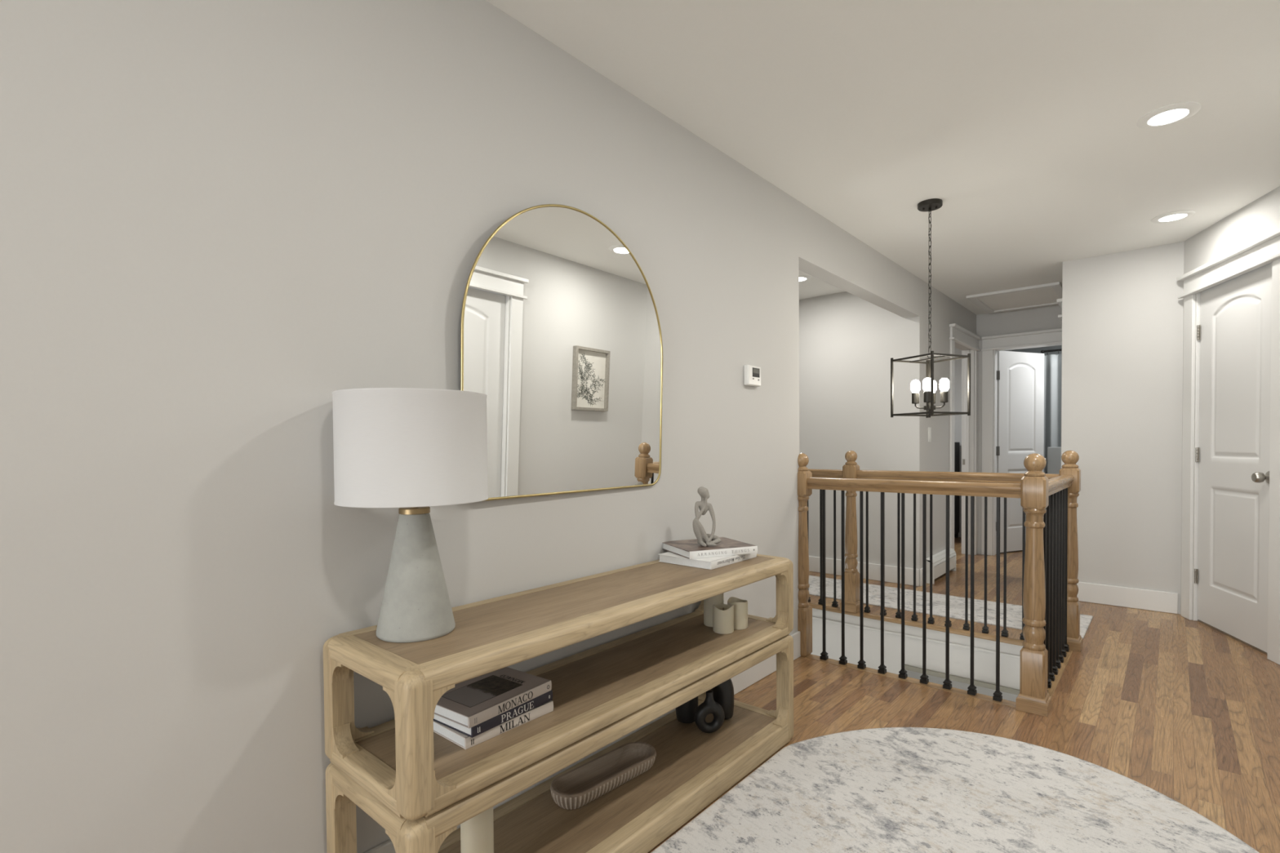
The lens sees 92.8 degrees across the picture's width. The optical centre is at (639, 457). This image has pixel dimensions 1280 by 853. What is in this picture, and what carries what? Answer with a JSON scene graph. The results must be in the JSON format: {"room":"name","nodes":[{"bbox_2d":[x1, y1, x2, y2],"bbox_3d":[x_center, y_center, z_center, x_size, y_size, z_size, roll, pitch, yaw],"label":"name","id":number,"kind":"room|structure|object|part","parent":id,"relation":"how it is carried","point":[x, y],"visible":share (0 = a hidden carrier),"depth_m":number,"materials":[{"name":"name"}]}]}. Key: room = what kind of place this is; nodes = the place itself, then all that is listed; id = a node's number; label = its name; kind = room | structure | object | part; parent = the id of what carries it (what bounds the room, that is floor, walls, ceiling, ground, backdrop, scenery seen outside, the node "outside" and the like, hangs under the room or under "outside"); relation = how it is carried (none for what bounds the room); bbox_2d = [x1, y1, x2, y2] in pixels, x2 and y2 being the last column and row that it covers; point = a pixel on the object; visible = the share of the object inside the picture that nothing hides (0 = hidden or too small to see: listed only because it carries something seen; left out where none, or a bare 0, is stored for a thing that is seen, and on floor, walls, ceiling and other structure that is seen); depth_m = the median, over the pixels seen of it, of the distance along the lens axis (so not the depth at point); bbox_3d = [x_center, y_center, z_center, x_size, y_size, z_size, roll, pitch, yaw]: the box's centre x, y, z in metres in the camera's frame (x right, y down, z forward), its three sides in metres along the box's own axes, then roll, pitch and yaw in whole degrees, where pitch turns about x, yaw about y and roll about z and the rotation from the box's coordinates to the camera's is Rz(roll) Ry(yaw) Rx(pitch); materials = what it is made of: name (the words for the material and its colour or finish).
{"room":"upstairs hallway landing","nodes":[
{"label":"upstairs hallway landing","id":0,"kind":"room"},
{"bbox_2d":[0,0,976,852],"bbox_3d":[-0.296,-0.111,1.988,0.110,2.385,11.210,1,2,41],"label":"wall","id":1,"kind":"structure","parent":0,"point":[220,220],"depth_m":1.33,"materials":[{"name":"paint"}]},
{"bbox_2d":[460,204,662,501],"bbox_3d":[-0.201,-0.339,1.972,0.018,0.908,0.876,3,3,40],"label":"wall mirror","id":2,"kind":"object","parent":1,"relation":"attached to","point":[561,335],"visible":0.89,"depth_m":1.92,"materials":[{"name":"clear glass"}]},
{"bbox_2d":[364,631,800,852],"bbox_3d":[-1.523,1.055,0.499,0.014,0.134,7.205,1,2,41],"label":"baseboard","id":3,"kind":"structure","parent":1,"relation":"attached to","point":[749,677],"depth_m":2.74,"materials":[{"name":"white paint"}]},
{"bbox_2d":[743,364,760,386],"bbox_3d":[0.520,-0.376,2.815,0.028,0.092,0.116,1,2,41],"label":"thermostat","id":4,"kind":"object","parent":1,"relation":"attached to","point":[752,374],"visible":1,"depth_m":2.79,"materials":[{"name":"white plastic"}]},
{"bbox_2d":[920,568,922,586],"bbox_3d":[2.223,0.935,4.792,0.014,0.134,0.118,1,2,41],"label":"baseboard","id":5,"kind":"structure","parent":1,"relation":"attached to","point":[921,569],"depth_m":4.75,"materials":[{"name":"white paint"}]},
{"bbox_2d":[928,426,931,442],"bbox_3d":[2.334,-0.183,4.911,0.010,0.120,0.072,1,2,41],"label":"light switch","id":6,"kind":"object","parent":1,"relation":"attached to","point":[929,428],"visible":1,"depth_m":4.90,"materials":[{"name":"white plastic"}]},
{"bbox_2d":[926,548,955,584],"bbox_3d":[2.509,0.897,5.078,0.070,0.194,0.662,1,2,41],"label":"baseboard","id":7,"kind":"structure","parent":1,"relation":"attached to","point":[939,560],"depth_m":4.97,"materials":[{"name":"wood"}]},
{"bbox_3d":[2.506,0.887,5.080,0.062,0.170,0.660,1,2,41],"label":"panel","id":8,"kind":"part","parent":7,"relation":"part of","materials":[{"name":"wood"}]},
{"bbox_3d":[2.530,0.908,5.059,0.006,0.103,0.636,1,2,41],"label":"panel","id":9,"kind":"part","parent":7,"relation":"part of","materials":[{"name":"wood"}]},
{"bbox_2d":[949,323,981,555],"bbox_3d":[3.010,-0.100,5.743,0.158,2.152,0.978,1,2,41],"label":"trim","id":10,"kind":"structure","parent":1,"relation":"attached to","point":[959,335],"depth_m":6.03,"materials":[{"name":"white paint"}]},
{"bbox_2d":[799,291,904,567],"bbox_3d":[1.258,-0.198,5.594,2.290,2.385,0.110,1,2,41],"label":"wall","id":11,"kind":"structure","parent":0,"point":[848,342],"depth_m":5.07,"materials":[{"name":"paint"}]},
{"bbox_2d":[808,555,919,586],"bbox_3d":[1.271,0.928,5.531,2.390,0.134,0.014,1,2,41],"label":"baseboard","id":12,"kind":"structure","parent":11,"relation":"attached to","point":[874,570],"depth_m":4.97,"materials":[{"name":"white paint"}]},
{"bbox_2d":[485,0,1279,315],"bbox_3d":[0.210,-1.363,2.699,4.900,0.080,13.400,1,2,41],"label":"ceiling","id":13,"kind":"structure","parent":0,"point":[1021,117],"depth_m":2.29,"materials":[{"name":"paint"}]},
{"bbox_2d":[799,275,811,282],"bbox_3d":[1.213,-1.367,4.671,0.190,0.009,0.190,1,2,41],"label":"recessed light","id":14,"kind":"object","parent":13,"relation":"in","point":[802,277],"visible":0.39,"depth_m":4.63,"materials":[{"name":"white plastic"}]},
{"bbox_2d":[890,198,970,417],"bbox_3d":[1.536,-0.778,3.233,0.273,1.132,0.273,-1,1,-23],"label":"lantern chandelier","id":15,"kind":"object","parent":13,"relation":"hanging from","point":[929,384],"visible":1,"depth_m":3.20,"materials":[{"name":"brown metal"}]},
{"bbox_2d":[911,392,919,404],"bbox_3d":[1.482,-0.318,3.282,0.037,0.060,0.037,1,2,41],"label":"socket","id":16,"kind":"object","parent":15,"relation":"attached to","point":[915,396],"depth_m":3.27,"materials":[{"name":"brown metal"}]},
{"bbox_3d":[1.482,-0.381,3.280,0.047,0.074,0.047,1,2,41],"label":"bulb","id":17,"kind":"part","parent":15,"relation":"part of","materials":[{"name":"white glass"}]},
{"bbox_3d":[1.501,-0.379,3.183,0.047,0.074,0.047,1,2,41],"label":"bulb","id":18,"kind":"part","parent":15,"relation":"part of","materials":[{"name":"white glass"}]},
{"bbox_2d":[923,391,930,402],"bbox_3d":[1.501,-0.316,3.185,0.037,0.060,0.037,1,2,41],"label":"socket","id":19,"kind":"object","parent":15,"relation":"attached to","point":[926,394],"depth_m":3.17,"materials":[{"name":"brown metal"}]},
{"bbox_3d":[1.540,-0.370,3.242,0.058,0.316,0.058,1,2,41],"label":"stem","id":20,"kind":"part","parent":15,"relation":"part of","materials":[{"name":"brown metal"}]},
{"bbox_3d":[1.579,-0.382,3.300,0.047,0.074,0.047,1,2,41],"label":"bulb","id":21,"kind":"part","parent":15,"relation":"part of","materials":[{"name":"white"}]},
{"bbox_2d":[940,391,948,402],"bbox_3d":[1.599,-0.318,3.204,0.037,0.060,0.037,1,2,41],"label":"socket","id":22,"kind":"object","parent":15,"relation":"attached to","point":[944,394],"depth_m":3.19,"materials":[{"name":"brown metal"}]},
{"bbox_3d":[1.598,-0.381,3.202,0.047,0.074,0.047,1,2,41],"label":"bulb","id":23,"kind":"part","parent":15,"relation":"part of","materials":[{"name":"white glass"}]},
{"bbox_2d":[965,281,1062,313],"bbox_3d":[3.352,-1.393,5.373,0.670,0.022,0.860,1,2,41],"label":"attic hatch","id":24,"kind":"object","parent":13,"relation":"attached to","point":[1042,295],"visible":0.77,"depth_m":5.33,"materials":[{"name":"white paint"}]},
{"bbox_3d":[3.352,-1.399,5.373,0.550,0.010,0.740,1,2,41],"label":"panel","id":25,"kind":"part","parent":24,"relation":"part of","materials":[{"name":"paint"}]},
{"bbox_2d":[1136,102,1200,128],"bbox_3d":[2.054,-1.327,2.372,0.190,0.009,0.190,1,2,41],"label":"recessed light","id":26,"kind":"object","parent":13,"relation":"in","point":[1176,113],"visible":1,"depth_m":2.36,"materials":[{"name":"white plastic"}]},
{"bbox_2d":[1151,209,1195,222],"bbox_3d":[3.008,-1.357,3.443,0.190,0.009,0.190,1,2,41],"label":"recessed light","id":27,"kind":"object","parent":13,"relation":"in","point":[1176,215],"visible":1,"depth_m":3.43,"materials":[{"name":"white plastic"}]},
{"bbox_2d":[804,653,1015,707],"bbox_3d":[1.252,1.064,2.905,1.035,0.031,0.078,1,2,41],"label":"trim","id":28,"kind":"structure","parent":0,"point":[980,696],"depth_m":2.85,"materials":[{"name":"brown wood"}]},
{"bbox_2d":[811,608,1022,689],"bbox_3d":[1.286,2.362,4.277,4.500,2.640,0.065,1,2,41],"label":"wall","id":29,"kind":"structure","parent":0,"point":[984,663],"depth_m":3.84,"materials":[{"name":"paint"}]},
{"bbox_2d":[808,603,1023,646],"bbox_3d":[0.994,1.035,4.434,3.435,0.031,0.028,1,2,41],"label":"trim","id":30,"kind":"structure","parent":29,"relation":"attached to","point":[933,627],"depth_m":3.74,"materials":[{"name":"brown wood"}]},
{"bbox_2d":[812,616,1020,658],"bbox_3d":[0.923,1.117,4.510,3.630,0.015,0.009,1,2,41],"label":"trim","id":31,"kind":"structure","parent":29,"relation":"attached to","point":[814,618],"depth_m":3.79,"materials":[{"name":"paint"}]},
{"bbox_2d":[904,664,1019,695],"bbox_3d":[1.977,1.329,3.594,0.835,0.028,0.013,1,2,41],"label":"trim","id":32,"kind":"structure","parent":29,"relation":"attached to","point":[1007,690],"depth_m":3.63,"materials":[{"name":"beige paint"}]},
{"bbox_2d":[1047,650,1072,697],"bbox_3d":[1.982,1.057,2.937,0.078,0.031,0.985,1,2,41],"label":"trim","id":33,"kind":"structure","parent":29,"relation":"attached to","point":[1054,684],"depth_m":2.92,"materials":[{"name":"brown wood"}]},
{"bbox_2d":[954,347,961,537],"bbox_3d":[3.167,-0.259,7.783,2.290,2.385,0.100,1,2,41],"label":"wall","id":34,"kind":"structure","parent":0,"point":[957,393],"depth_m":7.20,"materials":[{"name":"paint"}]},
{"bbox_2d":[906,670,1017,702],"bbox_3d":[4.944,2.397,7.634,5.600,2.370,0.100,1,2,41],"label":"wall","id":35,"kind":"structure","parent":0,"point":[1008,696],"depth_m":8.14,"materials":[{"name":"paint"}]},
{"bbox_2d":[648,537,1279,852],"bbox_3d":[0.231,1.072,2.749,4.900,0.020,13.400,1,2,41],"label":"floor","id":36,"kind":"structure","parent":0,"point":[1178,707],"depth_m":2.58,"materials":[{"name":"brown wood"}]},
{"bbox_2d":[323,554,793,852],"bbox_3d":[-0.070,0.738,1.853,0.396,0.690,1.548,1,2,41],"label":"console table","id":37,"kind":"object","parent":36,"relation":"on","point":[418,784],"visible":0.8,"depth_m":1.62,"materials":[{"name":"brown wood"}]},
{"bbox_3d":[-0.655,0.895,1.408,0.102,0.404,0.102,1,2,41],"label":"leg","id":38,"kind":"part","parent":37,"relation":"part of","materials":[{"name":"brown wood"}]},
{"bbox_3d":[-0.658,0.549,1.401,0.102,0.284,0.102,1,2,41],"label":"leg","id":39,"kind":"part","parent":37,"relation":"part of","materials":[{"name":"brown wood"}]},
{"bbox_3d":[-0.562,0.674,1.288,0.320,0.034,0.051,1,2,41],"label":"rail","id":40,"kind":"part","parent":37,"relation":"part of","materials":[{"name":"brown wood"}]},
{"bbox_3d":[-0.562,0.717,1.289,0.320,0.044,0.051,1,2,41],"label":"rail","id":41,"kind":"part","parent":37,"relation":"part of","materials":[{"name":"brown wood"}]},
{"bbox_3d":[-0.565,0.431,1.284,0.320,0.044,0.051,1,2,41],"label":"rail","id":42,"kind":"part","parent":37,"relation":"part of","materials":[{"name":"brown wood"}]},
{"bbox_2d":[332,387,488,642],"bbox_3d":[-0.525,0.130,1.420,0.334,0.552,0.334,1,2,41],"label":"table lamp","id":43,"kind":"object","parent":37,"relation":"on","point":[412,451],"visible":1,"depth_m":1.30,"materials":[{"name":"fabric"}]},
{"bbox_3d":[-0.526,-0.023,1.417,0.334,0.246,0.334,1,2,41],"label":"lamp shade","id":44,"kind":"part","parent":43,"relation":"part of","materials":[{"name":"white fabric"}]},
{"bbox_3d":[-0.437,0.551,1.208,0.102,0.284,0.102,1,2,41],"label":"leg","id":45,"kind":"part","parent":37,"relation":"part of","materials":[{"name":"brown wood"}]},
{"bbox_3d":[-0.434,0.897,1.215,0.102,0.404,0.102,1,2,41],"label":"leg","id":46,"kind":"part","parent":37,"relation":"part of","materials":[{"name":"brown wood"}]},
{"bbox_2d":[460,807,493,852],"bbox_3d":[-0.372,0.895,1.394,0.073,0.239,0.073,1,2,41],"label":"pillar candle","id":47,"kind":"object","parent":37,"relation":"on","point":[477,833],"visible":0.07,"depth_m":1.36,"materials":[{"name":"beige wax"}]},
{"bbox_2d":[433,700,553,750],"bbox_3d":[-0.377,0.638,1.522,0.191,0.026,0.258,1,2,41],"label":"book","id":48,"kind":"object","parent":37,"relation":"on","point":[461,740],"visible":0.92,"depth_m":1.43,"materials":[{"name":"white paper"}]},
{"bbox_2d":[433,689,552,737],"bbox_3d":[-0.373,0.612,1.519,0.187,0.026,0.250,0,1,37],"label":"book","id":49,"kind":"object","parent":48,"relation":"on","point":[473,731],"visible":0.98,"depth_m":1.44,"materials":[{"name":"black paper"}]},
{"bbox_2d":[434,666,551,728],"bbox_3d":[-0.379,0.586,1.512,0.192,0.026,0.258,0,1,36],"label":"book","id":50,"kind":"object","parent":49,"relation":"on","point":[473,702],"visible":0.99,"depth_m":1.47,"materials":[{"name":"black paper"}]},
{"bbox_3d":[-0.202,0.414,1.959,0.051,0.044,1.472,1,2,41],"label":"rail","id":51,"kind":"part","parent":37,"relation":"part of","materials":[{"name":"brown wood"}]},
{"bbox_3d":[-0.200,0.657,1.964,0.051,0.034,1.472,1,2,41],"label":"rail","id":52,"kind":"part","parent":37,"relation":"part of","materials":[{"name":"brown wood"}]},
{"bbox_3d":[-0.073,0.403,1.846,0.289,0.019,1.441,1,2,41],"label":"panel","id":53,"kind":"part","parent":37,"relation":"part of","materials":[{"name":"brown wood"}]},
{"bbox_2d":[355,613,775,780],"bbox_3d":[-0.071,0.651,1.851,0.289,0.019,1.441,1,2,41],"label":"shelf","id":54,"kind":"object","parent":37,"relation":"attached to","point":[581,686],"depth_m":1.77,"materials":[{"name":"brown wood"}]},
{"bbox_3d":[-0.197,1.040,1.972,0.051,0.078,1.472,1,2,41],"label":"rail","id":55,"kind":"part","parent":37,"relation":"part of","materials":[{"name":"brown wood"}]},
{"bbox_2d":[550,742,656,809],"bbox_3d":[-0.104,0.977,1.877,0.391,0.052,0.127,-2,2,-45],"label":"dough bowl","id":56,"kind":"object","parent":37,"relation":"on","point":[586,783],"visible":1,"depth_m":1.87,"materials":[{"name":"brown wood"}]},
{"bbox_3d":[0.056,0.417,1.734,0.051,0.044,1.472,1,2,41],"label":"rail","id":57,"kind":"part","parent":37,"relation":"part of","materials":[{"name":"brown wood"}]},
{"bbox_3d":[0.058,0.703,1.740,0.051,0.044,1.472,1,2,41],"label":"rail","id":58,"kind":"part","parent":37,"relation":"part of","materials":[{"name":"brown wood"}]},
{"bbox_2d":[438,705,775,852],"bbox_3d":[-0.068,1.013,1.859,0.289,0.019,1.441,1,2,41],"label":"shelf","id":59,"kind":"object","parent":37,"relation":"attached to","point":[685,753],"depth_m":1.79,"materials":[{"name":"brown wood"}]},
{"bbox_3d":[0.058,0.659,1.739,0.051,0.034,1.472,1,2,41],"label":"rail","id":60,"kind":"part","parent":37,"relation":"part of","materials":[{"name":"brown wood"}]},
{"bbox_3d":[0.061,1.043,1.747,0.051,0.078,1.472,1,2,41],"label":"rail","id":61,"kind":"part","parent":37,"relation":"part of","materials":[{"name":"brown wood"}]},
{"bbox_3d":[0.292,0.518,2.490,0.102,0.284,0.102,1,2,41],"label":"leg","id":62,"kind":"part","parent":37,"relation":"part of","materials":[{"name":"brown wood"}]},
{"bbox_2d":[675,679,733,723],"bbox_3d":[0.244,0.881,2.299,0.227,0.214,0.087,-1,1,-11],"label":"vase","id":63,"kind":"object","parent":37,"relation":"on","point":[723,693],"visible":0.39,"depth_m":2.27,"materials":[{"name":"black ceramic"}]},
{"bbox_3d":[0.295,0.864,2.497,0.102,0.404,0.102,1,2,41],"label":"leg","id":64,"kind":"part","parent":37,"relation":"part of","materials":[{"name":"brown wood"}]},
{"bbox_2d":[657,551,756,569],"bbox_3d":[0.256,0.368,2.284,0.236,0.028,0.303,1,2,41],"label":"book","id":65,"kind":"object","parent":37,"relation":"on","point":[710,563],"visible":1,"depth_m":2.17,"materials":[{"name":"white paper"}]},
{"bbox_2d":[662,537,757,559],"bbox_3d":[0.257,0.340,2.307,0.281,0.026,0.247,-1,1,-23],"label":"book","id":66,"kind":"object","parent":65,"relation":"on","point":[688,548],"visible":0.99,"depth_m":2.23,"materials":[{"name":"white paper"}]},
{"bbox_2d":[692,486,721,546],"bbox_3d":[0.250,0.217,2.265,0.076,0.217,0.108,1,2,41],"label":"statue","id":67,"kind":"object","parent":66,"relation":"on","point":[704,540],"visible":1,"depth_m":2.25,"materials":[{"name":"ceramic"}]},
{"bbox_2d":[694,690,724,733],"bbox_3d":[0.250,0.915,2.193,0.110,0.150,0.051,-1,1,-21],"label":"ring vase","id":68,"kind":"object","parent":37,"relation":"on","point":[708,706],"visible":0.99,"depth_m":2.18,"materials":[{"name":"black ceramic"}]},
{"bbox_2d":[703,592,724,626],"bbox_3d":[0.277,0.543,2.295,0.075,0.172,0.075,1,2,41],"label":"pillar candle","id":69,"kind":"object","parent":37,"relation":"on","point":[709,602],"visible":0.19,"depth_m":2.27,"materials":[{"name":"beige wax"}]},
{"bbox_2d":[712,604,733,634],"bbox_3d":[0.302,0.582,2.212,0.075,0.098,0.075,1,2,41],"label":"pillar candle","id":70,"kind":"object","parent":37,"relation":"on","point":[722,614],"visible":1,"depth_m":2.18,"materials":[{"name":"beige wax"}]},
{"bbox_2d":[727,596,747,630],"bbox_3d":[0.362,0.577,2.262,0.075,0.104,0.075,1,2,41],"label":"pillar candle","id":71,"kind":"object","parent":37,"relation":"on","point":[740,606],"visible":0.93,"depth_m":2.23,"materials":[{"name":"beige wax"}]},
{"bbox_3d":[0.423,1.026,2.422,0.320,0.078,0.051,1,2,41],"label":"rail","id":72,"kind":"part","parent":37,"relation":"part of","materials":[{"name":"brown wood"}]},
{"bbox_3d":[0.420,0.642,2.414,0.320,0.034,0.051,1,2,41],"label":"rail","id":73,"kind":"part","parent":37,"relation":"part of","materials":[{"name":"brown wood"}]},
{"bbox_3d":[0.418,0.400,2.409,0.320,0.044,0.051,1,2,41],"label":"rail","id":74,"kind":"part","parent":37,"relation":"part of","materials":[{"name":"brown wood"}]},
{"bbox_3d":[0.514,0.521,2.297,0.102,0.284,0.102,1,2,41],"label":"leg","id":75,"kind":"part","parent":37,"relation":"part of","materials":[{"name":"brown wood"}]},
{"bbox_3d":[0.517,0.866,2.304,0.102,0.404,0.102,1,2,41],"label":"leg","id":76,"kind":"part","parent":37,"relation":"part of","materials":[{"name":"brown wood"}]},
{"bbox_2d":[797,450,1082,717],"bbox_3d":[0.711,0.495,4.033,3.508,1.070,1.131,1,2,41],"label":"stair railing","id":77,"kind":"object","parent":36,"relation":"on","point":[1051,604],"visible":0.99,"depth_m":3.02,"materials":[{"name":"brown wood"}]},
{"bbox_3d":[0.872,0.558,3.217,0.043,0.976,0.088,1,2,41],"label":"newel post","id":78,"kind":"part","parent":77,"relation":"part of","materials":[{"name":"brown wood"}]},
{"bbox_3d":[0.552,0.104,4.838,2.206,0.060,0.060,1,2,41],"label":"handrail","id":79,"kind":"part","parent":77,"relation":"part of","materials":[{"name":"brown wood"}]},
{"bbox_3d":[1.418,0.991,4.093,0.111,0.066,0.111,1,2,41],"label":"moulding","id":80,"kind":"part","parent":77,"relation":"part of","materials":[{"name":"brown wood"}]},
{"bbox_3d":[1.414,0.536,4.084,0.088,0.976,0.088,1,2,41],"label":"newel post","id":81,"kind":"part","parent":77,"relation":"part of","materials":[{"name":"brown wood"}]},
{"bbox_3d":[1.248,0.137,2.883,0.964,0.060,0.060,1,2,41],"label":"handrail","id":82,"kind":"part","parent":77,"relation":"part of","materials":[{"name":"brown wood"}]},
{"bbox_3d":[1.871,0.116,3.688,1.115,0.060,0.060,1,2,41],"label":"handrail","id":83,"kind":"part","parent":77,"relation":"part of","materials":[{"name":"brown wood"}]},
{"bbox_3d":[1.648,1.020,2.553,0.111,0.066,0.111,1,2,41],"label":"moulding","id":84,"kind":"part","parent":77,"relation":"part of","materials":[{"name":"brown wood"}]},
{"bbox_3d":[1.644,0.566,2.544,0.088,0.976,0.088,1,2,41],"label":"newel post","id":85,"kind":"part","parent":77,"relation":"part of","materials":[{"name":"brown wood"}]},
{"bbox_3d":[1.981,0.130,2.914,0.060,0.060,0.936,1,2,41],"label":"handrail","id":86,"kind":"part","parent":77,"relation":"part of","materials":[{"name":"brown wood"}]},
{"bbox_3d":[2.326,0.544,3.302,0.088,0.976,0.088,1,2,41],"label":"newel post","id":87,"kind":"part","parent":77,"relation":"part of","materials":[{"name":"brown wood"}]},
{"bbox_3d":[2.330,0.999,3.312,0.111,0.066,0.111,1,2,41],"label":"moulding","id":88,"kind":"part","parent":77,"relation":"part of","materials":[{"name":"brown wood"}]},
{"bbox_2d":[808,575,1093,639],"bbox_3d":[1.744,1.009,4.476,2.500,0.008,0.590,1,2,41],"label":"runner rug","id":89,"kind":"object","parent":36,"relation":"on","point":[957,604],"visible":0.44,"depth_m":4.16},
{"bbox_2d":[651,727,1258,852],"bbox_3d":[0.824,1.078,1.461,1.466,0.008,1.990,1,2,41],"label":"area rug","id":90,"kind":"object","parent":36,"relation":"on","point":[889,789],"visible":1,"depth_m":1.86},
{"bbox_2d":[954,442,959,537],"bbox_3d":[3.016,0.381,7.456,1.500,1.120,0.518,1,2,41],"label":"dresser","id":91,"kind":"object","parent":36,"relation":"on","point":[957,445],"visible":0.03,"depth_m":7.07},
{"bbox_2d":[976,304,1062,554],"bbox_3d":[3.768,-0.224,5.806,0.995,2.385,0.110,1,2,41],"label":"wall","id":92,"kind":"structure","parent":0,"point":[1046,317],"depth_m":5.94,"materials":[{"name":"paint"}]},
{"bbox_2d":[995,351,1047,552],"bbox_3d":[3.858,-0.059,6.164,0.707,2.012,0.106,-1,1,-22],"label":"door","id":93,"kind":"structure","parent":92,"relation":"in","point":[1020,375],"depth_m":6.17,"materials":[{"name":"white paint"}]},
{"bbox_2d":[981,328,1062,555],"bbox_3d":[3.732,-0.108,5.808,0.829,2.152,0.158,1,2,41],"label":"trim","id":94,"kind":"structure","parent":92,"relation":"attached to","point":[992,344],"depth_m":5.99,"materials":[{"name":"white paint"}]},
{"bbox_2d":[1012,345,1062,355],"bbox_3d":[5.247,-0.259,6.897,2.010,2.385,0.100,1,2,41],"label":"wall","id":95,"kind":"structure","parent":0,"point":[1037,350],"depth_m":7.22,"materials":[{"name":"paint"}]},
{"bbox_2d":[1047,447,1061,474],"bbox_3d":[4.739,0.427,5.972,1.250,1.060,0.110,1,2,41],"label":"wall","id":96,"kind":"structure","parent":0,"point":[1054,454],"depth_m":6.29,"materials":[{"name":"paint"}]},
{"bbox_2d":[1061,241,1183,613],"bbox_3d":[3.776,-0.201,4.681,0.715,2.385,1.575,1,2,41],"label":"wall","id":97,"kind":"structure","parent":0,"point":[1122,313],"depth_m":4.08,"materials":[{"name":"paint"}]},
{"bbox_2d":[1056,298,1062,425],"bbox_3d":[3.376,-0.084,4.805,0.048,2.152,0.990,1,2,41],"label":"trim","id":98,"kind":"structure","parent":97,"relation":"attached to","point":[1059,301],"depth_m":4.43,"materials":[{"name":"white paint"}]},
{"bbox_2d":[1076,582,1177,613],"bbox_3d":[3.231,0.940,4.133,0.622,0.134,0.014,1,2,41],"label":"baseboard","id":99,"kind":"structure","parent":97,"relation":"attached to","point":[1124,597],"depth_m":4.08,"materials":[{"name":"white paint"}]},
{"bbox_2d":[1180,186,1279,621],"bbox_3d":[3.339,-0.169,3.312,0.110,2.385,1.205,0,1,18],"label":"wall","id":100,"kind":"structure","parent":0,"point":[1260,217],"depth_m":3.42,"materials":[{"name":"paint"}]},
{"bbox_2d":[1176,227,1279,665],"bbox_3d":[3.348,-0.056,3.419,0.158,2.152,0.954,0,1,18],"label":"trim","id":101,"kind":"structure","parent":100,"relation":"attached to","point":[1264,250],"depth_m":3.46,"materials":[{"name":"white paint"}]},
{"bbox_2d":[1197,619,1266,654],"bbox_3d":[3.385,1.016,3.432,0.080,0.010,0.712,0,1,18],"label":"trim","id":102,"kind":"structure","parent":100,"relation":"attached to","point":[1209,625],"depth_m":3.43,"materials":[{"name":"brown wood"}]},
{"bbox_2d":[1194,262,1271,652],"bbox_3d":[3.320,0.001,3.438,0.107,2.012,0.707,0,1,18],"label":"door","id":103,"kind":"structure","parent":100,"relation":"in","point":[1233,332],"depth_m":3.40,"materials":[{"name":"white paint"}]},
{"bbox_3d":[3.207,0.103,3.142,0.071,0.068,0.068,0,1,18],"label":"knob","id":104,"kind":"part","parent":103,"relation":"part of","materials":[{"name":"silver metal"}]},
{"bbox_3d":[4.861,-0.217,5.001,0.100,2.385,3.265,1,2,41],"label":"wall","id":105,"kind":"structure","parent":0,"visible":0},
{"bbox_2d":[1040,348,1062,473],"bbox_3d":[4.901,-0.166,6.204,1.401,1.994,0.078,1,2,41],"label":"shower curtain","id":106,"kind":"object","parent":105,"relation":"hanging from","point":[1052,362],"visible":0.16,"depth_m":6.57,"materials":[{"name":"grey fabric"}]},
{"bbox_3d":[4.893,-1.147,6.185,1.401,0.032,0.032,1,2,41],"label":"rod","id":107,"kind":"part","parent":106,"relation":"part of","materials":[{"name":"black metal"}]}
]}

